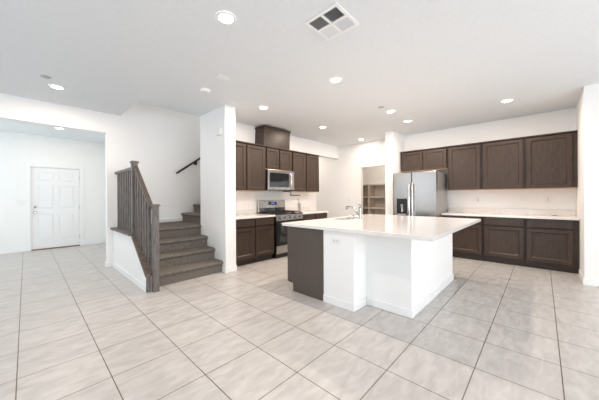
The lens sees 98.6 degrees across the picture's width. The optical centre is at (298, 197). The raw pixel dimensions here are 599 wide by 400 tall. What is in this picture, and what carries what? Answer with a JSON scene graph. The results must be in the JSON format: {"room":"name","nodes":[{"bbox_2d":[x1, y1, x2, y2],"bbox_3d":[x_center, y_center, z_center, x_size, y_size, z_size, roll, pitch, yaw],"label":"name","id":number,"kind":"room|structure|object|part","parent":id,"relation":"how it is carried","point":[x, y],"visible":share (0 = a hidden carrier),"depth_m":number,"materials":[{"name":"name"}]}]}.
{"room":"open-plan kitchen","nodes":[
{"label":"open-plan kitchen","id":0,"kind":"room"},
{"bbox_2d":[0,131,105,249],"bbox_3d":[-6.651,-0.123,6.178,0.120,2.832,3.650,0,0,43],"label":"wall","id":1,"kind":"structure","parent":0,"point":[16,149],"depth_m":6.35,"materials":[{"name":"paint"}]},
{"bbox_2d":[0,240,105,253],"bbox_3d":[-5.466,1.244,5.089,3.092,0.090,3.360,0,0,43],"label":"baseboard","id":2,"kind":"structure","parent":1,"relation":"attached to","point":[98,241],"depth_m":6.14,"materials":[{"name":"white paint"}]},
{"bbox_2d":[26,163,83,250],"bbox_3d":[-6.205,0.225,6.606,0.158,2.130,1.077,0,0,43],"label":"door","id":3,"kind":"structure","parent":1,"relation":"in","point":[54,193],"depth_m":6.57,"materials":[{"name":"white paint"}]},
{"bbox_3d":[-6.345,-0.524,6.470,0.010,0.220,0.284,0,0,43],"label":"panel","id":4,"kind":"part","parent":3,"relation":"part of","materials":[{"name":"white paint"}]},
{"bbox_3d":[-6.342,-0.014,6.471,0.010,0.580,0.284,0,0,43],"label":"panel","id":5,"kind":"part","parent":3,"relation":"part of","materials":[{"name":"white paint"}]},
{"bbox_3d":[-6.338,0.736,6.472,0.010,0.620,0.284,0,0,43],"label":"panel","id":6,"kind":"part","parent":3,"relation":"part of","materials":[{"name":"white paint"}]},
{"bbox_3d":[-6.082,-0.526,6.748,0.010,0.220,0.284,0,0,43],"label":"panel","id":7,"kind":"part","parent":3,"relation":"part of","materials":[{"name":"white paint"}]},
{"bbox_3d":[-6.079,-0.016,6.750,0.010,0.580,0.284,0,0,43],"label":"panel","id":8,"kind":"part","parent":3,"relation":"part of","materials":[{"name":"white paint"}]},
{"bbox_3d":[-6.075,0.734,6.751,0.010,0.620,0.284,0,0,43],"label":"panel","id":9,"kind":"part","parent":3,"relation":"part of","materials":[{"name":"white paint"}]},
{"bbox_2d":[0,93,200,261],"bbox_3d":[-3.414,-1.322,4.935,0.115,5.200,8.900,0,0,43],"label":"wall","id":10,"kind":"structure","parent":0,"point":[163,141],"depth_m":5.16,"materials":[{"name":"paint"}]},
{"bbox_2d":[151,217,180,222],"bbox_3d":[-2.984,0.477,5.290,0.013,0.083,1.132,0,0,43],"label":"baseboard","id":11,"kind":"structure","parent":10,"relation":"attached to","point":[177,218],"depth_m":5.51,"materials":[{"name":"white paint"}]},
{"bbox_2d":[176,157,199,173],"bbox_3d":[-2.183,-1.029,6.086,0.091,1.025,1.402,0,0,43],"label":"wall handrail","id":12,"kind":"object","parent":10,"relation":"attached to","point":[196,160],"visible":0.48,"depth_m":5.75,"materials":[{"name":"brown metal"}]},
{"bbox_2d":[113,231,151,290],"bbox_3d":[-2.716,0.931,4.180,1.925,0.690,0.118,0,0,43],"label":"wall","id":13,"kind":"structure","parent":0,"point":[125,256],"depth_m":4.12,"materials":[{"name":"paint"}]},
{"bbox_2d":[105,261,145,291],"bbox_3d":[-2.831,1.232,4.142,2.040,0.090,0.099,0,0,43],"label":"baseboard","id":14,"kind":"structure","parent":13,"relation":"attached to","point":[126,274],"depth_m":4.07,"materials":[{"name":"white paint"}]},
{"bbox_2d":[110,161,159,292],"bbox_3d":[-2.682,0.353,4.137,2.037,1.845,0.188,0,0,43],"label":"stair railing","id":15,"kind":"object","parent":13,"relation":"on","point":[136,211],"visible":1,"depth_m":3.78,"materials":[{"name":"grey wood"}]},
{"bbox_3d":[-3.001,-0.463,4.444,1.154,0.050,0.060,0,0,43],"label":"handrail","id":16,"kind":"part","parent":15,"relation":"part of","materials":[{"name":"grey wood"}]},
{"bbox_3d":[-2.556,0.013,4.014,0.080,1.105,0.080,0,0,43],"label":"newel post","id":17,"kind":"part","parent":15,"relation":"part of","materials":[{"name":"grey wood"}]},
{"bbox_3d":[-2.262,-0.168,3.748,0.714,0.643,0.064,0,0,43],"label":"handrail","id":18,"kind":"part","parent":15,"relation":"part of","materials":[{"name":"brown wood"}]},
{"bbox_3d":[-1.946,0.696,3.505,0.075,1.155,0.075,0,0,43],"label":"newel post","id":19,"kind":"part","parent":15,"relation":"part of","materials":[{"name":"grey wood"}]},
{"bbox_2d":[200,105,337,267],"bbox_3d":[-0.059,-0.158,6.244,0.900,2.832,4.381,0,0,43],"label":"wall","id":20,"kind":"structure","parent":0,"point":[217,153],"depth_m":4.55,"materials":[{"name":"paint"}]},
{"bbox_2d":[216,127,221,135],"bbox_3d":[-1.368,-1.132,4.424,0.140,0.120,0.052,0,0,43],"label":"thermostat","id":21,"kind":"object","parent":20,"relation":"attached to","point":[218,130],"visible":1,"depth_m":4.38,"materials":[{"name":"white plastic"}]},
{"bbox_2d":[222,265,236,272],"bbox_3d":[-1.209,1.222,4.466,0.163,0.090,0.228,0,0,43],"label":"baseboard","id":22,"kind":"structure","parent":20,"relation":"attached to","point":[232,268],"depth_m":4.39,"materials":[{"name":"white paint"}]},
{"bbox_2d":[235,140,265,191],"bbox_3d":[-1.153,-0.617,5.233,0.358,0.969,1.000,0,0,43],"label":"upper cabinet","id":23,"kind":"object","parent":20,"relation":"attached to","point":[249,157],"visible":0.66,"depth_m":5.18,"materials":[{"name":"brown wood"}]},
{"bbox_3d":[-1.214,-0.605,4.956,0.013,0.787,0.331,0,0,43],"label":"door panel","id":24,"kind":"part","parent":23,"relation":"part of","materials":[{"name":"brown wood"}]},
{"bbox_3d":[-1.211,-0.605,4.954,0.038,0.911,0.455,0,0,43],"label":"door","id":25,"kind":"part","parent":23,"relation":"part of","materials":[{"name":"brown wood"}]},
{"bbox_3d":[-1.156,-1.090,5.232,0.358,0.022,1.000,0,0,43],"label":"moulding","id":26,"kind":"part","parent":23,"relation":"part of","materials":[{"name":"brown wood"}]},
{"bbox_3d":[-0.876,-0.608,5.308,0.038,0.911,0.460,0,0,43],"label":"door","id":27,"kind":"part","parent":23,"relation":"part of","materials":[{"name":"brown wood"}]},
{"bbox_3d":[-0.879,-0.608,5.311,0.013,0.787,0.336,0,0,43],"label":"door panel","id":28,"kind":"part","parent":23,"relation":"part of","materials":[{"name":"brown wood"}]},
{"bbox_2d":[236,191,315,209],"bbox_3d":[-0.564,-0.021,6.111,0.008,0.536,3.086,0,0,43],"label":"backsplash","id":29,"kind":"structure","parent":20,"relation":"attached to","point":[244,199],"depth_m":6.10,"materials":[{"name":"white tile"}]},
{"bbox_2d":[265,146,292,170],"bbox_3d":[-0.539,-0.859,5.883,0.358,0.495,0.788,0,0,43],"label":"upper cabinet","id":30,"kind":"object","parent":20,"relation":"attached to","point":[275,158],"visible":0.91,"depth_m":5.73,"materials":[{"name":"brown wood"}]},
{"bbox_3d":[-0.567,-0.847,5.636,0.038,0.437,0.346,0,0,43],"label":"door","id":31,"kind":"part","parent":30,"relation":"part of","materials":[{"name":"brown wood"}]},
{"bbox_3d":[-0.570,-0.847,5.639,0.013,0.313,0.222,0,0,43],"label":"door panel","id":32,"kind":"part","parent":30,"relation":"part of","materials":[{"name":"brown wood"}]},
{"bbox_2d":[255,125,290,149],"bbox_3d":[-0.573,-1.324,5.856,0.347,0.433,0.790,0,0,43],"label":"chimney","id":33,"kind":"object","parent":30,"relation":"on","point":[265,135],"visible":0.97,"depth_m":5.66,"materials":[{"name":"brown wood"}]},
{"bbox_3d":[-0.574,-1.526,5.855,0.347,0.030,0.790,0,0,43],"label":"moulding","id":34,"kind":"part","parent":33,"relation":"part of","materials":[{"name":"brown wood"}]},
{"bbox_2d":[265,169,293,190],"bbox_3d":[-0.498,-0.381,5.842,0.466,0.445,0.789,0,0,43],"label":"microwave","id":35,"kind":"object","parent":30,"relation":"attached to","point":[275,180],"visible":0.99,"depth_m":5.67,"materials":[{"name":"silver metal"}]},
{"bbox_3d":[-0.149,-0.390,5.963,0.004,0.355,0.092,0,0,43],"label":"control panel","id":36,"kind":"part","parent":35,"relation":"part of","materials":[{"name":"silver metal"}]},
{"bbox_3d":[-0.540,-1.095,5.883,0.358,0.022,0.788,0,0,43],"label":"moulding","id":37,"kind":"part","parent":30,"relation":"part of","materials":[{"name":"brown wood"}]},
{"bbox_3d":[-0.300,-0.849,5.919,0.038,0.437,0.368,0,0,43],"label":"door","id":38,"kind":"part","parent":30,"relation":"part of","materials":[{"name":"brown wood"}]},
{"bbox_3d":[-0.303,-0.849,5.922,0.013,0.313,0.244,0,0,43],"label":"door panel","id":39,"kind":"part","parent":30,"relation":"part of","materials":[{"name":"brown wood"}]},
{"bbox_2d":[283,151,319,191],"bbox_3d":[0.081,-0.626,6.539,0.358,0.969,1.010,0,0,43],"label":"upper cabinet","id":40,"kind":"object","parent":20,"relation":"attached to","point":[305,166],"visible":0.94,"depth_m":6.39,"materials":[{"name":"brown wood"}]},
{"bbox_3d":[0.010,-0.614,6.246,0.038,0.911,0.443,0,0,43],"label":"door","id":41,"kind":"part","parent":40,"relation":"part of","materials":[{"name":"brown wood"}]},
{"bbox_3d":[0.007,-0.614,6.249,0.013,0.787,0.319,0,0,43],"label":"door panel","id":42,"kind":"part","parent":40,"relation":"part of","materials":[{"name":"brown wood"}]},
{"bbox_3d":[0.078,-1.100,6.538,0.358,0.022,1.010,0,0,43],"label":"moulding","id":43,"kind":"part","parent":40,"relation":"part of","materials":[{"name":"brown wood"}]},
{"bbox_3d":[0.356,-0.617,6.612,0.038,0.911,0.485,0,0,43],"label":"door","id":44,"kind":"part","parent":40,"relation":"part of","materials":[{"name":"brown wood"}]},
{"bbox_3d":[0.353,-0.617,6.615,0.013,0.787,0.361,0,0,43],"label":"door panel","id":45,"kind":"part","parent":40,"relation":"part of","materials":[{"name":"brown wood"}]},
{"bbox_2d":[0,243,598,399],"bbox_3d":[-0.041,1.322,3.969,12.717,0.120,12.300,0,0,43],"label":"floor","id":46,"kind":"structure","parent":0,"point":[73,326],"depth_m":2.32,"materials":[{"name":"tile"}]},
{"bbox_2d":[151,204,222,285],"bbox_3d":[-1.835,0.517,5.164,1.853,1.504,2.518,0,0,43],"label":"carpeted staircase","id":47,"kind":"structure","parent":46,"relation":"on","point":[184,253],"depth_m":4.36,"materials":[{"name":"grey carpet"}]},
{"bbox_2d":[236,217,273,266],"bbox_3d":[-1.053,0.829,5.137,0.628,0.873,0.983,0,0,43],"label":"base cabinet","id":48,"kind":"object","parent":46,"relation":"on","point":[254,236],"visible":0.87,"depth_m":4.93,"materials":[{"name":"brown wood"}]},
{"bbox_3d":[-1.003,0.848,4.766,0.013,0.441,0.329,0,0,43],"label":"door panel","id":49,"kind":"part","parent":48,"relation":"part of","materials":[{"name":"brown wood"}]},
{"bbox_3d":[-1.002,0.472,4.763,0.038,0.137,0.453,0,0,43],"label":"drawer","id":50,"kind":"part","parent":48,"relation":"part of","materials":[{"name":"brown wood"}]},
{"bbox_3d":[-1.000,0.848,4.763,0.038,0.565,0.453,0,0,43],"label":"door","id":51,"kind":"part","parent":48,"relation":"part of","materials":[{"name":"brown wood"}]},
{"bbox_2d":[236,209,274,219],"bbox_3d":[-1.049,0.321,5.130,0.648,0.139,0.990,0,0,43],"label":"countertop","id":52,"kind":"structure","parent":48,"relation":"on","point":[246,213],"depth_m":5.32,"materials":[{"name":"white stone"}]},
{"bbox_3d":[-0.674,0.470,5.111,0.038,0.137,0.460,0,0,43],"label":"drawer","id":53,"kind":"part","parent":48,"relation":"part of","materials":[{"name":"brown wood"}]},
{"bbox_3d":[-0.672,0.846,5.111,0.038,0.565,0.460,0,0,43],"label":"door","id":54,"kind":"part","parent":48,"relation":"part of","materials":[{"name":"brown wood"}]},
{"bbox_3d":[-0.675,0.846,5.114,0.013,0.441,0.336,0,0,43],"label":"door panel","id":55,"kind":"part","parent":48,"relation":"part of","materials":[{"name":"brown wood"}]},
{"bbox_2d":[257,200,302,258],"bbox_3d":[-0.391,0.658,5.761,0.697,1.205,0.808,0,0,43],"label":"gas range","id":56,"kind":"object","parent":46,"relation":"on","point":[274,207],"visible":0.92,"depth_m":5.49,"materials":[{"name":"silver metal"}]},
{"bbox_2d":[257,212,302,214],"bbox_3d":[-0.410,0.347,5.782,0.640,0.017,0.799,0,0,43],"label":"cooktop","id":57,"kind":"object","parent":56,"relation":"in","point":[273,213],"depth_m":5.55,"materials":[{"name":"metal"}]},
{"bbox_3d":[-0.185,1.077,5.575,0.032,0.165,0.799,0,0,43],"label":"storage drawer","id":58,"kind":"part","parent":56,"relation":"part of","materials":[{"name":"silver metal"}]},
{"bbox_3d":[-0.171,0.765,5.559,0.004,0.330,0.636,0,0,43],"label":"oven glass","id":59,"kind":"part","parent":56,"relation":"part of","materials":[{"name":"black glass"}]},
{"bbox_3d":[-0.184,0.735,5.572,0.033,0.500,0.799,0,0,43],"label":"oven door","id":60,"kind":"part","parent":56,"relation":"part of","materials":[{"name":"black ceramic"}]},
{"bbox_3d":[-0.184,0.415,5.569,0.042,0.120,0.799,0,0,43],"label":"control panel","id":61,"kind":"part","parent":56,"relation":"part of","materials":[{"name":"silver metal"}]},
{"bbox_2d":[303,213,326,220],"bbox_3d":[0.187,0.820,6.449,0.628,0.873,0.963,0,0,43],"label":"base cabinet","id":62,"kind":"object","parent":46,"relation":"on","point":[316,215],"visible":0.12,"depth_m":6.20,"materials":[{"name":"brown wood"}]},
{"bbox_2d":[285,207,328,213],"bbox_3d":[0.195,0.311,6.447,0.648,0.139,0.982,0,0,43],"label":"countertop","id":63,"kind":"structure","parent":62,"relation":"on","point":[306,210],"depth_m":6.49,"materials":[{"name":"white stone"}]},
{"bbox_3d":[0.240,0.463,6.077,0.038,0.137,0.440,0,0,43],"label":"drawer","id":64,"kind":"part","parent":62,"relation":"part of","materials":[{"name":"brown wood"}]},
{"bbox_3d":[0.562,0.461,6.419,0.038,0.137,0.440,0,0,43],"label":"drawer","id":65,"kind":"part","parent":62,"relation":"part of","materials":[{"name":"brown wood"}]},
{"bbox_2d":[287,226,453,318],"bbox_3d":[1.240,0.819,3.889,1.577,0.873,2.396,0,0,43],"label":"kitchen island","id":66,"kind":"object","parent":46,"relation":"on","point":[401,276],"visible":0.73,"depth_m":2.99,"materials":[{"name":"paint"}]},
{"bbox_3d":[0.079,0.826,3.358,0.620,0.873,0.022,0,0,43],"label":"panel","id":67,"kind":"part","parent":66,"relation":"part of","materials":[{"name":"brown wood"}]},
{"bbox_2d":[331,237,339,244],"bbox_3d":[0.434,0.507,3.010,0.125,0.078,0.008,0,0,43],"label":"wall outlet","id":68,"kind":"object","parent":66,"relation":"attached to","point":[336,241],"visible":1,"depth_m":3.01,"materials":[{"name":"white plastic"}]},
{"bbox_2d":[282,214,480,240],"bbox_3d":[1.311,0.361,3.817,1.942,0.040,2.443,0,0,43],"label":"island countertop","id":69,"kind":"structure","parent":66,"relation":"on","point":[424,228],"depth_m":3.25,"materials":[{"name":"white stone"}]},
{"bbox_2d":[346,204,361,218],"bbox_3d":[0.916,0.223,4.309,0.302,0.240,0.064,0,0,37],"label":"kitchen faucet","id":70,"kind":"object","parent":69,"relation":"on","point":[359,213],"visible":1,"depth_m":4.23,"materials":[{"name":"silver metal"}]},
{"bbox_3d":[1.468,1.212,3.676,0.955,0.085,2.396,0,0,43],"label":"baseboard","id":71,"kind":"part","parent":66,"relation":"part of","materials":[{"name":"white paint"}]},
{"bbox_2d":[363,183,384,214],"bbox_3d":[2.564,0.405,8.043,1.860,1.670,0.390,0,0,43],"label":"pantry shelving","id":72,"kind":"object","parent":46,"relation":"on","point":[373,194],"visible":0.32,"depth_m":8.25,"materials":[{"name":"paint"}]},
{"bbox_3d":[2.783,-0.021,7.839,1.180,0.040,0.380,0,0,43],"label":"shelf","id":73,"kind":"part","parent":72,"relation":"part of","materials":[{"name":"paint"}]},
{"bbox_3d":[2.785,0.325,7.840,1.180,0.040,0.380,0,0,43],"label":"shelf","id":74,"kind":"part","parent":72,"relation":"part of","materials":[{"name":"paint"}]},
{"bbox_2d":[393,170,446,216],"bbox_3d":[2.765,0.336,5.889,0.914,1.815,0.904,0,0,43],"label":"refrigerator","id":75,"kind":"object","parent":46,"relation":"on","point":[423,193],"visible":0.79,"depth_m":5.57,"materials":[{"name":"grey metal"}]},
{"bbox_3d":[2.349,0.308,5.817,0.409,1.735,0.080,0,0,43],"label":"door","id":76,"kind":"part","parent":75,"relation":"part of","materials":[{"name":"silver metal"}]},
{"bbox_3d":[2.422,0.221,5.645,0.038,1.096,0.079,0,0,43],"label":"handle","id":77,"kind":"part","parent":75,"relation":"part of","materials":[{"name":"silver metal"}]},
{"bbox_3d":[2.474,0.221,5.595,0.038,1.096,0.079,0,0,43],"label":"handle","id":78,"kind":"part","parent":75,"relation":"part of","materials":[{"name":"silver metal"}]},
{"bbox_3d":[2.683,0.307,5.501,0.499,1.735,0.080,0,0,43],"label":"door","id":79,"kind":"part","parent":75,"relation":"part of","materials":[{"name":"silver metal"}]},
{"bbox_2d":[443,215,483,260],"bbox_3d":[3.520,0.804,5.462,0.709,0.873,0.608,0,0,43],"label":"base cabinet","id":80,"kind":"object","parent":46,"relation":"on","point":[467,243],"visible":0.51,"depth_m":5.17,"materials":[{"name":"brown wood"}]},
{"bbox_3d":[3.352,0.448,5.228,0.590,0.137,0.038,0,0,43],"label":"drawer","id":81,"kind":"part","parent":80,"relation":"part of","materials":[{"name":"brown wood"}]},
{"bbox_3d":[3.356,0.824,5.231,0.466,0.441,0.013,0,0,43],"label":"door panel","id":82,"kind":"part","parent":80,"relation":"part of","materials":[{"name":"brown wood"}]},
{"bbox_3d":[3.353,0.824,5.228,0.590,0.565,0.038,0,0,43],"label":"door","id":83,"kind":"part","parent":80,"relation":"part of","materials":[{"name":"brown wood"}]},
{"bbox_2d":[483,217,525,265],"bbox_3d":[4.004,0.802,5.006,0.615,0.873,0.608,0,0,43],"label":"base cabinet","id":84,"kind":"object","parent":46,"relation":"on","point":[503,238],"visible":0.94,"depth_m":4.79,"materials":[{"name":"brown wood"}]},
{"bbox_3d":[3.812,0.823,4.801,0.450,0.441,0.013,0,0,43],"label":"door panel","id":85,"kind":"part","parent":84,"relation":"part of","materials":[{"name":"brown wood"}]},
{"bbox_3d":[3.807,0.447,4.798,0.574,0.137,0.038,0,0,43],"label":"drawer","id":86,"kind":"part","parent":84,"relation":"part of","materials":[{"name":"brown wood"}]},
{"bbox_3d":[3.808,0.823,4.798,0.574,0.565,0.038,0,0,43],"label":"door","id":87,"kind":"part","parent":84,"relation":"part of","materials":[{"name":"brown wood"}]},
{"bbox_2d":[525,218,578,273],"bbox_3d":[4.466,0.801,4.569,0.652,0.873,0.608,0,0,43],"label":"base cabinet","id":88,"kind":"object","parent":46,"relation":"on","point":[550,244],"visible":0.96,"depth_m":4.35,"materials":[{"name":"brown wood"}]},
{"bbox_2d":[441,208,579,219],"bbox_3d":[3.968,0.294,5.019,1.995,0.139,0.634,0,0,43],"label":"countertop","id":89,"kind":"structure","parent":88,"relation":"on","point":[481,212],"depth_m":4.96,"materials":[{"name":"white stone"}]},
{"bbox_3d":[4.257,0.821,4.381,0.439,0.441,0.013,0,0,43],"label":"door panel","id":90,"kind":"part","parent":88,"relation":"part of","materials":[{"name":"brown wood"}]},
{"bbox_3d":[4.252,0.445,4.377,0.563,0.137,0.038,0,0,43],"label":"drawer","id":91,"kind":"part","parent":88,"relation":"part of","materials":[{"name":"brown wood"}]},
{"bbox_3d":[4.254,0.821,4.378,0.563,0.565,0.038,0,0,43],"label":"door","id":92,"kind":"part","parent":88,"relation":"part of","materials":[{"name":"brown wood"}]},
{"bbox_2d":[0,0,598,146],"bbox_3d":[-0.057,-1.720,3.963,12.717,0.300,12.300,0,0,43],"label":"ceiling","id":93,"kind":"structure","parent":0,"point":[438,64],"depth_m":2.94,"materials":[{"name":"paint"}]},
{"bbox_2d":[49,84,64,89],"bbox_3d":[-3.387,-1.546,3.614,0.172,0.007,0.172,0,0,43],"label":"recessed light","id":94,"kind":"object","parent":93,"relation":"in","point":[50,85],"visible":1,"depth_m":3.61,"materials":[{"name":"white"}]},
{"bbox_2d":[199,87,210,93],"bbox_3d":[-1.352,-1.537,3.723,0.150,0.048,0.150,0,0,43],"label":"smoke detector","id":95,"kind":"object","parent":93,"relation":"attached to","point":[203,90],"visible":1,"depth_m":3.68,"materials":[{"name":"white plastic"}]},
{"bbox_2d":[215,74,230,80],"bbox_3d":[-0.981,-1.558,3.341,0.100,0.008,0.170,0,0,43],"label":"cover plate","id":96,"kind":"object","parent":93,"relation":"attached to","point":[220,76],"visible":1,"depth_m":3.33,"materials":[{"name":"white paint"}]},
{"bbox_2d":[216,11,235,24],"bbox_3d":[-0.632,-1.558,2.243,0.172,0.007,0.172,0,0,43],"label":"recessed light","id":97,"kind":"object","parent":93,"relation":"in","point":[224,17],"visible":1,"depth_m":2.24,"materials":[{"name":"white paint"}]},
{"bbox_2d":[304,2,358,40],"bbox_3d":[0.297,-1.562,2.314,0.356,0.013,0.356,0,0,43],"label":"ceiling vent","id":98,"kind":"object","parent":93,"relation":"in","point":[333,21],"visible":1,"depth_m":2.29,"materials":[{"name":"white metal"}]},
{"bbox_2d":[329,77,341,82],"bbox_3d":[0.492,-1.567,3.443,0.172,0.007,0.172,0,0,43],"label":"recessed light","id":99,"kind":"object","parent":93,"relation":"in","point":[334,79],"visible":1,"depth_m":3.44,"materials":[{"name":"white"}]},
{"bbox_2d":[500,99,513,102],"bbox_3d":[3.409,-1.584,4.223,0.172,0.007,0.172,0,0,43],"label":"recessed light","id":100,"kind":"object","parent":93,"relation":"in","point":[506,100],"visible":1,"depth_m":4.21,"materials":[{"name":"white"}]},
{"bbox_2d":[363,166,384,183],"bbox_3d":[2.396,-0.174,7.853,2.100,2.832,1.090,0,0,43],"label":"wall","id":101,"kind":"structure","parent":0,"point":[371,175],"depth_m":8.39,"materials":[{"name":"paint"}]},
{"bbox_2d":[385,130,404,214],"bbox_3d":[2.410,-0.172,6.415,0.185,2.832,0.742,0,0,43],"label":"wall","id":102,"kind":"structure","parent":0,"point":[394,141],"depth_m":6.17,"materials":[{"name":"paint"}]},
{"bbox_2d":[316,107,575,217],"bbox_3d":[2.321,-0.173,7.091,7.637,2.832,0.120,0,0,43],"label":"wall","id":103,"kind":"structure","parent":0,"point":[341,178],"depth_m":5.80,"materials":[{"name":"paint"}]},
{"bbox_2d":[400,146,447,172],"bbox_3d":[2.994,-0.879,6.120,1.028,0.492,0.358,0,0,43],"label":"upper cabinet","id":104,"kind":"object","parent":103,"relation":"attached to","point":[431,159],"visible":0.96,"depth_m":5.96,"materials":[{"name":"brown wood"}]},
{"bbox_3d":[2.712,-0.867,6.180,0.475,0.434,0.038,0,0,43],"label":"door","id":105,"kind":"part","parent":104,"relation":"part of","materials":[{"name":"brown wood"}]},
{"bbox_3d":[2.715,-0.867,6.183,0.351,0.310,0.013,0,0,43],"label":"door panel","id":106,"kind":"part","parent":104,"relation":"part of","materials":[{"name":"brown wood"}]},
{"bbox_3d":[2.993,-1.114,6.119,1.028,0.022,0.358,0,0,43],"label":"moulding","id":107,"kind":"part","parent":104,"relation":"part of","materials":[{"name":"brown wood"}]},
{"bbox_3d":[3.079,-0.868,5.833,0.475,0.434,0.038,0,0,43],"label":"door","id":108,"kind":"part","parent":104,"relation":"part of","materials":[{"name":"brown wood"}]},
{"bbox_3d":[3.082,-0.868,5.837,0.351,0.310,0.013,0,0,43],"label":"door panel","id":109,"kind":"part","parent":104,"relation":"part of","materials":[{"name":"brown wood"}]},
{"bbox_2d":[447,142,481,190],"bbox_3d":[3.594,-0.643,5.555,0.614,0.969,0.358,0,0,43],"label":"upper cabinet","id":110,"kind":"object","parent":103,"relation":"attached to","point":[464,160],"visible":0.91,"depth_m":5.42,"materials":[{"name":"brown wood"}]},
{"bbox_3d":[3.591,-1.116,5.554,0.614,0.022,0.358,0,0,43],"label":"moulding","id":111,"kind":"part","parent":110,"relation":"part of","materials":[{"name":"brown wood"}]},
{"bbox_3d":[3.495,-0.631,5.448,0.438,0.787,0.013,0,0,43],"label":"door panel","id":112,"kind":"part","parent":110,"relation":"part of","materials":[{"name":"brown wood"}]},
{"bbox_2d":[481,137,524,189],"bbox_3d":[4.057,-0.644,5.117,0.659,0.969,0.358,0,0,43],"label":"upper cabinet","id":113,"kind":"object","parent":103,"relation":"attached to","point":[503,160],"visible":0.94,"depth_m":4.99,"materials":[{"name":"brown wood"}]},
{"bbox_3d":[4.054,-1.118,5.116,0.659,0.022,0.358,0,0,43],"label":"moulding","id":114,"kind":"part","parent":113,"relation":"part of","materials":[{"name":"brown wood"}]},
{"bbox_3d":[3.959,-0.633,5.010,0.483,0.787,0.013,0,0,43],"label":"door panel","id":115,"kind":"part","parent":113,"relation":"part of","materials":[{"name":"brown wood"}]},
{"bbox_2d":[544,196,552,202],"bbox_3d":[4.649,0.036,4.805,0.120,0.120,0.008,0,0,43],"label":"wall outlet","id":116,"kind":"object","parent":103,"relation":"attached to","point":[547,199],"visible":1,"depth_m":4.80,"materials":[{"name":"white plastic"}]},
{"bbox_2d":[525,130,577,188],"bbox_3d":[4.540,-0.646,4.661,0.667,0.969,0.358,0,0,43],"label":"upper cabinet","id":117,"kind":"object","parent":103,"relation":"attached to","point":[551,158],"visible":1,"depth_m":4.54,"materials":[{"name":"brown wood"}]},
{"bbox_3d":[4.427,-0.634,4.568,0.451,0.787,0.013,0,0,43],"label":"door panel","id":118,"kind":"part","parent":117,"relation":"part of","materials":[{"name":"brown wood"}]},
{"bbox_3d":[4.537,-1.119,4.660,0.667,0.022,0.358,0,0,43],"label":"moulding","id":119,"kind":"part","parent":117,"relation":"part of","materials":[{"name":"brown wood"}]},
{"bbox_2d":[576,83,598,279],"bbox_3d":[5.649,-0.182,3.114,3.063,2.832,1.332,0,0,43],"label":"wall","id":120,"kind":"structure","parent":0,"point":[587,108],"depth_m":3.65,"materials":[{"name":"paint"}]},
{"bbox_2d":[579,269,598,286],"bbox_3d":[5.397,1.191,2.852,3.076,0.090,0.615,0,0,43],"label":"baseboard","id":121,"kind":"structure","parent":120,"relation":"attached to","point":[591,282],"depth_m":3.65,"materials":[{"name":"white paint"}]}
]}

